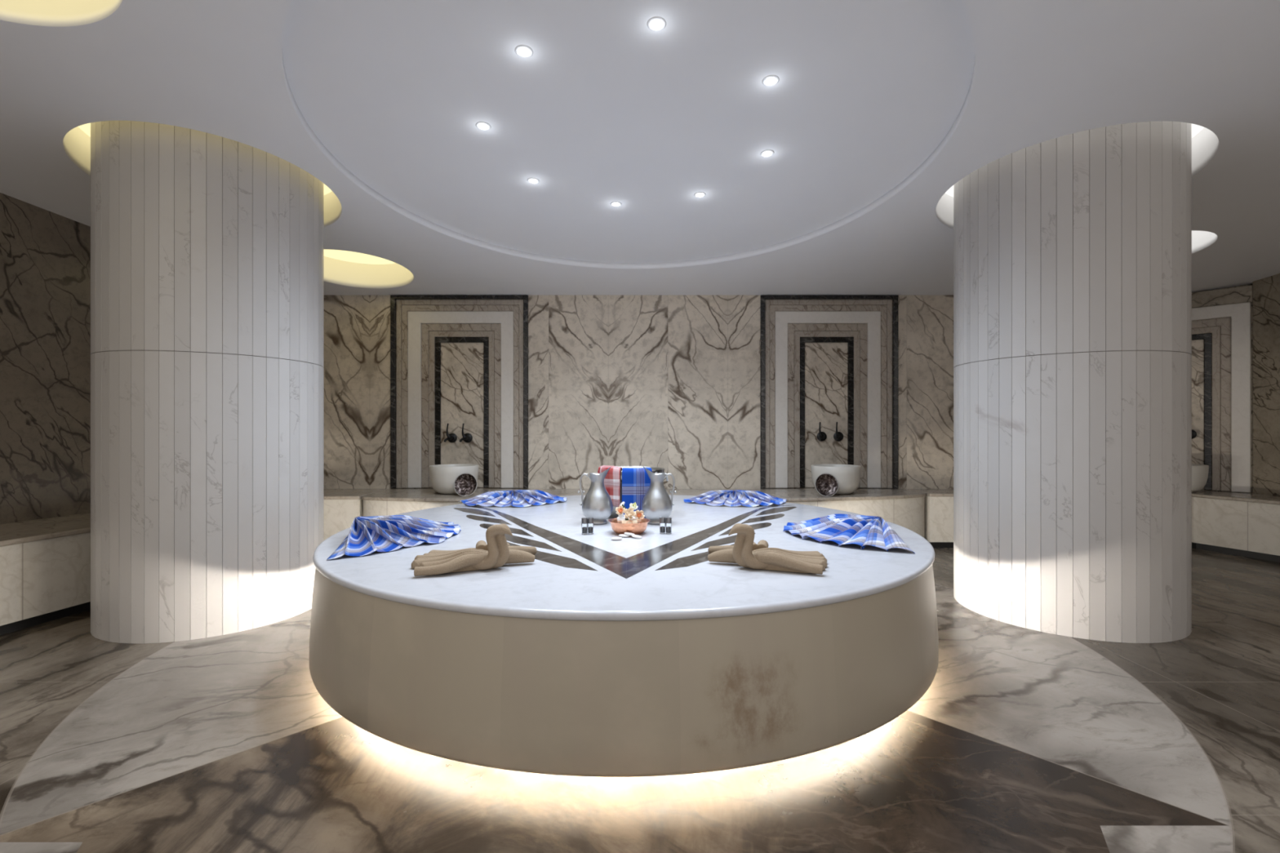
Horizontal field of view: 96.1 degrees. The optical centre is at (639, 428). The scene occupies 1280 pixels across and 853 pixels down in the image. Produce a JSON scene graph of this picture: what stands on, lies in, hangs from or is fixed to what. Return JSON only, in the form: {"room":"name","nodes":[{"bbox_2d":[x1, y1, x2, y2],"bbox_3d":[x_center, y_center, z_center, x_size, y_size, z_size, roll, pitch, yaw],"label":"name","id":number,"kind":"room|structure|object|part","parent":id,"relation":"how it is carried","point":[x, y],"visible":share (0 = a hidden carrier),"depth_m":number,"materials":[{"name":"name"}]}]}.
{"room":"spa","nodes":[
{"label":"spa","id":0,"kind":"room"},
{"bbox_2d":[0,192,90,524],"bbox_3d":[-4.410,-0.450,2.575,0.118,3.200,6.855,0,0,9],"label":"wall","id":1,"kind":"structure","parent":0,"point":[45,255],"depth_m":3.98,"materials":[{"name":"stone"}]},
{"bbox_2d":[324,294,953,488],"bbox_3d":[0.245,-0.225,6.030,8.310,2.750,0.160,0,0,0],"label":"wall","id":2,"kind":"structure","parent":0,"point":[671,383],"depth_m":5.95,"materials":[{"name":"stone"}]},
{"bbox_2d":[390,295,528,488],"bbox_3d":[-1.865,-0.381,5.989,1.420,1.996,0.118,0,0,0],"label":"wall niche","id":3,"kind":"object","parent":2,"relation":"attached to","point":[455,361],"visible":0.86,"depth_m":5.98,"materials":[{"name":"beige stone"}]},
{"bbox_2d":[444,423,457,442],"bbox_3d":[-1.971,0.044,5.981,0.110,0.201,0.111,0,0,0],"label":"faucet","id":4,"kind":"object","parent":3,"relation":"attached to","point":[451,437],"visible":1,"depth_m":5.97,"materials":[{"name":"black metal"}]},
{"bbox_3d":[-1.988,0.023,5.980,0.047,0.160,0.034,0,0,0],"label":"lever","id":5,"kind":"part","parent":4,"relation":"part of","materials":[{"name":"black metal"}]},
{"bbox_3d":[-1.865,-0.303,6.016,1.103,1.841,0.064,0,0,0],"label":"white frame","id":6,"kind":"part","parent":3,"relation":"part of","materials":[{"name":"stone"}]},
{"bbox_3d":[-1.865,-0.241,6.025,0.834,1.717,0.046,0,0,0],"label":"stone frame","id":7,"kind":"part","parent":3,"relation":"part of","materials":[{"name":"stone"}]},
{"bbox_3d":[-1.865,-0.203,6.030,0.690,1.641,0.036,0,0,0],"label":"stone frame","id":8,"kind":"part","parent":3,"relation":"part of","materials":[{"name":"stone"}]},
{"bbox_3d":[-1.865,-0.172,6.034,0.565,1.579,0.028,0,0,0],"label":"black frame","id":9,"kind":"part","parent":3,"relation":"part of","materials":[{"name":"stone"}]},
{"bbox_3d":[-1.865,-0.145,6.043,0.455,1.524,0.010,0,0,0],"label":"panel","id":10,"kind":"part","parent":3,"relation":"part of","materials":[{"name":"stone"}]},
{"bbox_2d":[459,423,472,442],"bbox_3d":[-1.810,0.044,5.981,0.110,0.201,0.111,0,0,0],"label":"faucet","id":11,"kind":"object","parent":3,"relation":"attached to","point":[467,437],"visible":1,"depth_m":5.97,"materials":[{"name":"black metal"}]},
{"bbox_3d":[-1.827,0.023,5.980,0.047,0.160,0.034,0,0,0],"label":"lever","id":12,"kind":"part","parent":11,"relation":"part of","materials":[{"name":"black metal"}]},
{"bbox_2d":[760,295,898,488],"bbox_3d":[1.955,-0.381,5.989,1.420,1.996,0.118,0,0,0],"label":"wall niche","id":13,"kind":"object","parent":2,"relation":"attached to","point":[828,360],"visible":0.89,"depth_m":5.98,"materials":[{"name":"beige stone"}]},
{"bbox_2d":[817,422,826,441],"bbox_3d":[1.898,0.030,5.981,0.110,0.201,0.111,0,0,0],"label":"faucet","id":14,"kind":"object","parent":13,"relation":"attached to","point":[821,436],"visible":1,"depth_m":5.97,"materials":[{"name":"black metal"}]},
{"bbox_3d":[1.881,0.009,5.980,0.047,0.160,0.034,0,0,0],"label":"lever","id":15,"kind":"part","parent":14,"relation":"part of","materials":[{"name":"black metal"}]},
{"bbox_3d":[1.955,-0.145,6.043,0.455,1.524,0.010,0,0,0],"label":"panel","id":16,"kind":"part","parent":13,"relation":"part of","materials":[{"name":"stone"}]},
{"bbox_3d":[1.955,-0.203,6.030,0.690,1.641,0.036,0,0,0],"label":"stone frame","id":17,"kind":"part","parent":13,"relation":"part of","materials":[{"name":"stone"}]},
{"bbox_3d":[1.955,-0.172,6.034,0.565,1.579,0.028,0,0,0],"label":"black frame","id":18,"kind":"part","parent":13,"relation":"part of","materials":[{"name":"stone"}]},
{"bbox_3d":[1.955,-0.241,6.025,0.834,1.717,0.046,0,0,0],"label":"stone frame","id":19,"kind":"part","parent":13,"relation":"part of","materials":[{"name":"stone"}]},
{"bbox_3d":[1.955,-0.303,6.016,1.103,1.841,0.064,0,0,0],"label":"white frame","id":20,"kind":"part","parent":13,"relation":"part of","materials":[{"name":"stone"}]},
{"bbox_2d":[833,422,843,441],"bbox_3d":[2.073,0.030,5.981,0.110,0.201,0.111,0,0,0],"label":"faucet","id":21,"kind":"object","parent":13,"relation":"attached to","point":[837,436],"visible":1,"depth_m":5.97,"materials":[{"name":"black metal"}]},
{"bbox_3d":[2.056,0.009,5.980,0.047,0.160,0.034,0,0,0],"label":"lever","id":22,"kind":"part","parent":21,"relation":"part of","materials":[{"name":"black metal"}]},
{"bbox_2d":[0,0,1279,295],"bbox_3d":[0.609,-1.671,3.550,10.782,0.667,6.100,0,0,0],"label":"ceiling","id":23,"kind":"structure","parent":0,"point":[876,109],"depth_m":2.95,"materials":[{"name":"paint"}]},
{"bbox_2d":[78,122,331,195],"bbox_3d":[-2.690,-1.797,3.670,1.420,0.119,1.420,0,0,0],"label":"ceiling light panel","id":24,"kind":"object","parent":23,"relation":"attached to","point":[86,128],"visible":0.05,"depth_m":3.48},
{"bbox_2d":[324,248,395,264],"bbox_3d":[-2.600,-1.689,5.220,1.040,0.093,1.040,0,0,0],"label":"ceiling light panel","id":25,"kind":"object","parent":23,"relation":"attached to","point":[346,255],"visible":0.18,"depth_m":5.56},
{"bbox_2d":[475,121,490,130],"bbox_3d":[-0.844,-1.629,3.101,0.080,0.013,0.080,0,0,6],"label":"recessed light","id":26,"kind":"object","parent":23,"relation":"in","point":[483,126],"visible":1,"depth_m":3.09,"materials":[{"name":"metal"}]},
{"bbox_2d":[515,44,533,57],"bbox_3d":[-0.513,-1.668,2.547,0.080,0.013,0.080,0,0,6],"label":"recessed light","id":27,"kind":"object","parent":23,"relation":"in","point":[522,51],"visible":1,"depth_m":2.54,"materials":[{"name":"metal"}]},
{"bbox_2d":[527,177,539,183],"bbox_3d":[-0.684,-1.588,3.688,0.080,0.013,0.080,0,0,6],"label":"recessed light","id":28,"kind":"object","parent":23,"relation":"in","point":[532,180],"visible":1,"depth_m":3.68,"materials":[{"name":"metal"}]},
{"bbox_2d":[610,200,622,206],"bbox_3d":[-0.167,-1.565,4.012,0.080,0.013,0.080,0,0,6],"label":"recessed light","id":29,"kind":"object","parent":23,"relation":"in","point":[615,203],"visible":1,"depth_m":4.00,"materials":[{"name":"metal"}]},
{"bbox_2d":[647,16,666,31],"bbox_3d":[0.069,-1.679,2.390,0.080,0.013,0.080,0,0,-6],"label":"recessed light","id":30,"kind":"object","parent":23,"relation":"in","point":[658,23],"visible":1,"depth_m":2.38,"materials":[{"name":"metal"}]},
{"bbox_2d":[693,191,706,197],"bbox_3d":[0.404,-1.575,3.876,0.080,0.013,0.080,0,0,6],"label":"recessed light","id":31,"kind":"object","parent":23,"relation":"in","point":[699,194],"visible":1,"depth_m":3.87,"materials":[{"name":"metal"}]},
{"bbox_2d":[760,149,774,157],"bbox_3d":[0.746,-1.611,3.369,0.080,0.013,0.080,0,0,6],"label":"recessed light","id":32,"kind":"object","parent":23,"relation":"in","point":[767,153],"visible":1,"depth_m":3.36,"materials":[{"name":"metal"}]},
{"bbox_2d":[762,75,779,86],"bbox_3d":[0.622,-1.655,2.739,0.080,0.013,0.080,0,0,6],"label":"recessed light","id":33,"kind":"object","parent":23,"relation":"in","point":[770,80],"visible":1,"depth_m":2.73,"materials":[{"name":"metal"}]},
{"bbox_2d":[945,123,1204,196],"bbox_3d":[2.700,-1.796,3.690,1.450,0.122,1.450,0,0,0],"label":"ceiling light panel","id":34,"kind":"object","parent":23,"relation":"attached to","point":[1196,129],"visible":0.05,"depth_m":3.49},
{"bbox_2d":[0,547,1279,852],"bbox_3d":[0.500,1.200,2.725,11.000,0.100,7.450,0,0,0],"label":"floor","id":35,"kind":"structure","parent":0,"point":[1020,740],"depth_m":1.95,"materials":[{"name":"stone"}]},
{"bbox_2d":[0,512,90,635],"bbox_3d":[-4.024,0.885,2.243,0.744,0.530,6.282,0,0,9],"label":"bench","id":36,"kind":"object","parent":35,"relation":"on","point":[45,563],"visible":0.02,"depth_m":3.41,"materials":[{"name":"beige stone"}]},
{"bbox_3d":[-4.024,0.635,2.243,0.744,0.031,6.279,0,0,9],"label":"seat","id":37,"kind":"part","parent":36,"relation":"part of","materials":[{"name":"stone"}]},
{"bbox_2d":[90,120,324,643],"bbox_3d":[-2.690,-0.307,3.670,1.178,2.913,1.178,0,0,0],"label":"marble column","id":38,"kind":"structure","parent":35,"relation":"on","point":[207,249],"depth_m":3.16,"materials":[{"name":"stone"}]},
{"bbox_2d":[324,488,388,540],"bbox_3d":[-3.251,0.885,5.623,1.321,0.530,0.647,0,0,0],"label":"bench","id":39,"kind":"object","parent":35,"relation":"on","point":[341,506],"visible":0.3,"depth_m":5.31,"materials":[{"name":"beige stone"}]},
{"bbox_3d":[-3.251,0.870,5.623,1.321,0.436,0.647,0,0,0],"label":"panel","id":40,"kind":"part","parent":39,"relation":"part of","materials":[{"name":"stone"}]},
{"bbox_3d":[-3.250,0.635,5.623,1.320,0.031,0.647,0,0,0],"label":"seat","id":41,"kind":"part","parent":39,"relation":"part of","materials":[{"name":"stone"}]},
{"bbox_2d":[309,494,938,777],"bbox_3d":[-0.072,0.855,3.344,3.209,0.591,3.209,0,0,0],"label":"marble slab","id":42,"kind":"object","parent":35,"relation":"on","point":[597,655],"visible":0.78,"depth_m":1.89,"materials":[{"name":"beige stone"}]},
{"bbox_2d":[326,515,461,559],"bbox_3d":[-1.217,0.510,2.895,0.740,0.094,0.600,0,0,-38],"label":"folded towel","id":43,"kind":"object","parent":42,"relation":"on","point":[366,535],"visible":1,"depth_m":2.86,"materials":[{"name":"blue fabric"}]},
{"bbox_2d":[411,524,537,576],"bbox_3d":[-0.691,0.469,2.429,0.511,0.178,0.434,0,0,-21],"label":"rolled towel","id":44,"kind":"object","parent":42,"relation":"on","point":[497,553],"visible":1,"depth_m":2.28,"materials":[{"name":"beige fabric"}]},
{"bbox_2d":[459,489,566,506],"bbox_3d":[-0.958,0.515,4.280,0.823,0.084,0.425,0,0,-7],"label":"folded towel","id":45,"kind":"object","parent":42,"relation":"on","point":[516,498],"visible":1,"depth_m":4.32,"materials":[{"name":"blue fabric"}]},
{"bbox_2d":[581,517,587,534],"bbox_3d":[-0.294,0.516,3.052,0.032,0.085,0.032,0,0,0],"label":"jar","id":46,"kind":"object","parent":42,"relation":"on","point":[584,520],"visible":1,"depth_m":3.04,"materials":[{"name":"clear glass"}]},
{"bbox_3d":[-0.294,0.530,3.052,0.032,0.057,0.032,0,0,0],"label":"glass","id":47,"kind":"part","parent":46,"relation":"part of","materials":[{"name":"white"}]},
{"bbox_2d":[587,517,593,534],"bbox_3d":[-0.263,0.516,3.059,0.032,0.085,0.032,0,0,0],"label":"jar","id":48,"kind":"object","parent":42,"relation":"on","point":[590,520],"visible":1,"depth_m":3.05,"materials":[{"name":"clear glass"}]},
{"bbox_3d":[-0.263,0.530,3.059,0.032,0.057,0.032,0,0,0],"label":"glass","id":49,"kind":"part","parent":48,"relation":"part of","materials":[{"name":"white"}]},
{"bbox_2d":[577,466,613,524],"bbox_3d":[-0.252,0.392,3.410,0.184,0.334,0.184,0,0,-44],"label":"jug","id":50,"kind":"object","parent":42,"relation":"on","point":[597,504],"visible":0.97,"depth_m":3.36,"materials":[{"name":"silver metal"}]},
{"bbox_3d":[-0.322,0.353,3.410,0.074,0.181,0.012,0,0,0],"label":"handle","id":51,"kind":"part","parent":50,"relation":"part of","materials":[{"name":"grey metal"}]},
{"bbox_2d":[611,537,622,540],"bbox_3d":[-0.117,0.552,2.894,0.057,0.010,0.035,0,0,-8],"label":"soap piece","id":52,"kind":"object","parent":42,"relation":"on","point":[612,538],"visible":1,"depth_m":2.88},
{"bbox_2d":[618,533,629,537],"bbox_3d":[-0.083,0.552,2.974,0.057,0.010,0.035,0,0,12],"label":"soap piece","id":53,"kind":"object","parent":42,"relation":"on","point":[620,535],"visible":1,"depth_m":2.96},
{"bbox_2d":[608,517,649,534],"bbox_3d":[-0.058,0.525,3.090,0.225,0.068,0.225,0,0,0],"label":"copper bowl","id":54,"kind":"object","parent":42,"relation":"on","point":[620,528],"visible":0.84,"depth_m":3.01,"materials":[{"name":"orange metal"}]},
{"bbox_2d":[617,516,640,523],"bbox_3d":[-0.060,0.512,3.102,0.128,0.069,0.075,0,0,-4],"label":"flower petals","id":55,"kind":"object","parent":54,"relation":"in","point":[619,519],"visible":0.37,"depth_m":3.07,"materials":[{"name":"white plant"}]},
{"bbox_2d":[615,505,625,515],"bbox_3d":[-0.105,0.434,3.076,0.046,0.048,0.045,0,0,-31],"label":"rose","id":56,"kind":"object","parent":55,"relation":"on","point":[620,509],"visible":1,"depth_m":3.08,"materials":[{"name":"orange plant"}]},
{"bbox_2d":[618,502,624,517],"bbox_3d":[-0.100,0.438,3.130,0.036,0.085,0.054,0,0,0],"label":"flower","id":57,"kind":"object","parent":55,"relation":"on","point":[622,503],"visible":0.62,"depth_m":3.11,"materials":[{"name":"white plant"}]},
{"bbox_2d":[629,502,637,510],"bbox_3d":[-0.035,0.420,3.104,0.046,0.037,0.037,0,0,15],"label":"rose","id":58,"kind":"object","parent":55,"relation":"on","point":[631,504],"visible":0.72,"depth_m":3.11,"materials":[{"name":"white plant"}]},
{"bbox_2d":[621,520,637,523],"bbox_3d":[-0.055,0.502,3.038,0.084,0.036,0.027,0,0,0],"label":"soap bar","id":59,"kind":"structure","parent":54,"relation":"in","point":[623,521],"depth_m":3.04,"materials":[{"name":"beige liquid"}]},
{"bbox_2d":[623,507,635,519],"bbox_3d":[-0.055,0.448,3.049,0.058,0.061,0.055,0,0,-44],"label":"rose","id":60,"kind":"object","parent":54,"relation":"in","point":[629,513],"visible":1,"depth_m":3.06,"materials":[{"name":"beige plant"}]},
{"bbox_2d":[635,510,644,519],"bbox_3d":[-0.003,0.459,3.066,0.048,0.052,0.048,0,0,34],"label":"rose","id":61,"kind":"object","parent":54,"relation":"in","point":[639,514],"visible":1,"depth_m":3.07,"materials":[{"name":"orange plant"}]},
{"bbox_2d":[624,532,634,535],"bbox_3d":[-0.054,0.544,2.974,0.056,0.017,0.035,0,0,-13],"label":"soap piece","id":62,"kind":"object","parent":42,"relation":"on","point":[625,533],"visible":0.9,"depth_m":2.96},
{"bbox_2d":[631,534,641,538],"bbox_3d":[-0.016,0.552,2.946,0.056,0.016,0.035,0,0,27],"label":"soap piece","id":63,"kind":"object","parent":42,"relation":"on","point":[633,535],"visible":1,"depth_m":2.93,"materials":[{"name":"white"}]},
{"bbox_2d":[608,466,668,518],"bbox_3d":[-0.043,0.408,3.730,0.451,0.302,0.427,0,0,0],"label":"towel rack","id":64,"kind":"object","parent":42,"relation":"on","point":[655,469],"visible":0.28,"depth_m":3.60,"materials":[{"name":"grey metal"}]},
{"bbox_2d":[597,465,622,507],"bbox_3d":[-0.188,0.357,3.583,0.201,0.256,0.081,0,0,42],"label":"hanging towel","id":65,"kind":"object","parent":64,"relation":"hanging from","point":[612,479],"visible":0.59,"depth_m":3.53,"materials":[{"name":"red fabric"}]},
{"bbox_2d":[622,467,652,518],"bbox_3d":[-0.020,0.395,3.537,0.191,0.310,0.074,0,0,-11],"label":"hanging towel","id":66,"kind":"object","parent":64,"relation":"hanging from","point":[636,482],"visible":0.68,"depth_m":3.51,"materials":[{"name":"blue fabric"}]},
{"bbox_2d":[641,466,676,524],"bbox_3d":[0.100,0.392,3.410,0.184,0.334,0.184,0,0,43],"label":"jug","id":67,"kind":"object","parent":42,"relation":"on","point":[656,504],"visible":0.88,"depth_m":3.36,"materials":[{"name":"silver metal"}]},
{"bbox_3d":[0.170,0.353,3.410,0.074,0.181,0.012,0,0,0],"label":"handle","id":68,"kind":"part","parent":67,"relation":"part of","materials":[{"name":"grey metal"}]},
{"bbox_2d":[659,517,665,533],"bbox_3d":[0.120,0.516,3.071,0.032,0.085,0.032,0,0,0],"label":"jar","id":69,"kind":"object","parent":42,"relation":"on","point":[662,520],"visible":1,"depth_m":3.06,"materials":[{"name":"clear glass"}]},
{"bbox_3d":[0.120,0.530,3.071,0.032,0.057,0.032,0,0,0],"label":"glass","id":70,"kind":"part","parent":69,"relation":"part of","materials":[{"name":"white"}]},
{"bbox_2d":[665,517,671,534],"bbox_3d":[0.153,0.516,3.063,0.032,0.085,0.032,0,0,0],"label":"jar","id":71,"kind":"object","parent":42,"relation":"on","point":[668,520],"visible":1,"depth_m":3.05,"materials":[{"name":"clear glass"}]},
{"bbox_3d":[0.153,0.530,3.063,0.032,0.057,0.032,0,0,0],"label":"glass","id":72,"kind":"part","parent":71,"relation":"part of","materials":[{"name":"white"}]},
{"bbox_2d":[683,489,786,506],"bbox_3d":[0.735,0.516,4.309,0.802,0.081,0.420,0,0,0],"label":"folded towel","id":73,"kind":"object","parent":42,"relation":"on","point":[731,498],"visible":1,"depth_m":4.33,"materials":[{"name":"blue fabric"}]},
{"bbox_2d":[707,523,826,574],"bbox_3d":[0.534,0.469,2.449,0.499,0.178,0.424,0,0,18],"label":"rolled towel","id":74,"kind":"object","parent":42,"relation":"on","point":[744,552],"visible":1,"depth_m":2.28,"materials":[{"name":"beige fabric"}]},
{"bbox_2d":[782,514,915,553],"bbox_3d":[1.041,0.509,2.937,0.716,0.095,0.488,0,0,33],"label":"folded towel","id":75,"kind":"object","parent":42,"relation":"on","point":[863,531],"visible":1,"depth_m":2.88,"materials":[{"name":"blue fabric"}]},
{"bbox_2d":[361,488,925,537],"bbox_3d":[0.095,0.885,5.498,5.360,0.530,0.899,0,0,0],"label":"bench","id":76,"kind":"object","parent":35,"relation":"on","point":[904,508],"visible":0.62,"depth_m":5.32,"materials":[{"name":"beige stone"}]},
{"bbox_2d":[429,463,479,493],"bbox_3d":[-1.795,0.486,5.560,0.458,0.266,0.458,0,0,0],"label":"stone basin","id":77,"kind":"object","parent":76,"relation":"on","point":[442,477],"visible":0.66,"depth_m":5.37,"materials":[{"name":"white stone"}]},
{"bbox_2d":[453,473,477,496],"bbox_3d":[-1.602,0.513,5.304,0.215,0.211,0.084,0,0,2],"label":"bowl","id":78,"kind":"object","parent":76,"relation":"on","point":[465,484],"visible":1,"depth_m":5.32,"materials":[{"name":"grey metal"}]},
{"bbox_3d":[0.095,0.635,5.498,5.360,0.031,0.899,0,0,0],"label":"seat","id":79,"kind":"part","parent":76,"relation":"part of","materials":[{"name":"stone"}]},
{"bbox_2d":[814,473,838,496],"bbox_3d":[1.711,0.513,5.288,0.215,0.211,0.084,0,0,2],"label":"bowl","id":80,"kind":"object","parent":76,"relation":"on","point":[826,484],"visible":1,"depth_m":5.31,"materials":[{"name":"grey metal"}]},
{"bbox_2d":[810,464,861,494],"bbox_3d":[1.885,0.486,5.540,0.458,0.266,0.458,0,0,0],"label":"stone basin","id":81,"kind":"object","parent":76,"relation":"on","point":[847,476],"visible":0.71,"depth_m":5.35,"materials":[{"name":"white stone"}]},
{"bbox_2d":[910,488,953,547],"bbox_3d":[4.030,0.885,5.950,2.490,0.530,0.880,0,0,0],"label":"bench","id":82,"kind":"object","parent":35,"relation":"on","point":[939,503],"visible":0.18,"depth_m":5.52,"materials":[{"name":"beige stone"}]},
{"bbox_3d":[4.030,0.635,5.949,2.490,0.031,0.877,0,0,0],"label":"seat","id":83,"kind":"part","parent":82,"relation":"part of","materials":[{"name":"stone"}]},
{"bbox_3d":[4.030,0.870,5.956,2.490,0.436,0.868,0,0,0],"label":"panel","id":84,"kind":"part","parent":82,"relation":"part of","materials":[{"name":"stone"}]},
{"bbox_2d":[953,120,1191,643],"bbox_3d":[2.700,-0.306,3.690,1.208,2.912,1.208,0,0,0],"label":"marble column","id":85,"kind":"structure","parent":35,"relation":"on","point":[1073,252],"depth_m":3.17,"materials":[{"name":"stone"}]},
{"bbox_2d":[1191,490,1279,562],"bbox_3d":[5.606,0.885,2.645,0.642,0.530,6.890,0,0,0],"label":"bench","id":86,"kind":"object","parent":35,"relation":"on","point":[1247,525],"visible":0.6,"depth_m":5.21,"materials":[{"name":"beige stone"}]},
{"bbox_2d":[1191,463,1208,492],"bbox_3d":[5.335,0.486,5.720,0.458,0.266,0.458,0,0,0],"label":"stone basin","id":87,"kind":"object","parent":86,"relation":"on","point":[1199,472],"visible":0.23,"depth_m":5.51,"materials":[{"name":"white stone"}]},
{"bbox_3d":[5.606,0.635,2.644,0.642,0.031,6.887,0,0,0],"label":"seat","id":88,"kind":"part","parent":86,"relation":"part of","materials":[{"name":"stone"}]},
{"bbox_2d":[1200,273,1279,496],"bbox_3d":[5.220,-0.450,2.900,1.720,3.200,7.400,0,0,0],"label":"wall","id":89,"kind":"structure","parent":0,"point":[1266,291],"depth_m":5.41,"materials":[{"name":"stone"}]},
{"bbox_2d":[1191,285,1252,493],"bbox_3d":[5.517,-0.381,5.952,1.120,1.996,0.098,0,0,45],"label":"wall niche","id":90,"kind":"object","parent":89,"relation":"attached to","point":[1222,318],"visible":0.43,"depth_m":5.69,"materials":[{"name":"stone"}]},
{"bbox_2d":[1191,429,1196,439],"bbox_3d":[5.572,0.004,5.837,0.110,0.201,0.111,0,0,45],"label":"faucet","id":91,"kind":"object","parent":90,"relation":"attached to","point":[1193,433],"visible":0.15,"depth_m":5.83,"materials":[{"name":"black metal"}]},
{"bbox_3d":[5.548,-0.145,5.983,0.455,1.524,0.010,0,0,45],"label":"panel","id":92,"kind":"part","parent":90,"relation":"part of","materials":[{"name":"stone"}]},
{"bbox_3d":[5.542,-0.172,5.977,0.565,1.579,0.028,0,0,45],"label":"black frame","id":93,"kind":"part","parent":90,"relation":"part of","materials":[{"name":"stone"}]},
{"bbox_3d":[5.539,-0.203,5.974,0.690,1.641,0.036,0,0,45],"label":"stone frame","id":94,"kind":"part","parent":90,"relation":"part of","materials":[{"name":"stone"}]},
{"bbox_3d":[5.536,-0.241,5.970,0.046,1.717,0.834,0,0,-45],"label":"stone frame","id":95,"kind":"part","parent":90,"relation":"part of","materials":[{"name":"stone"}]}
]}

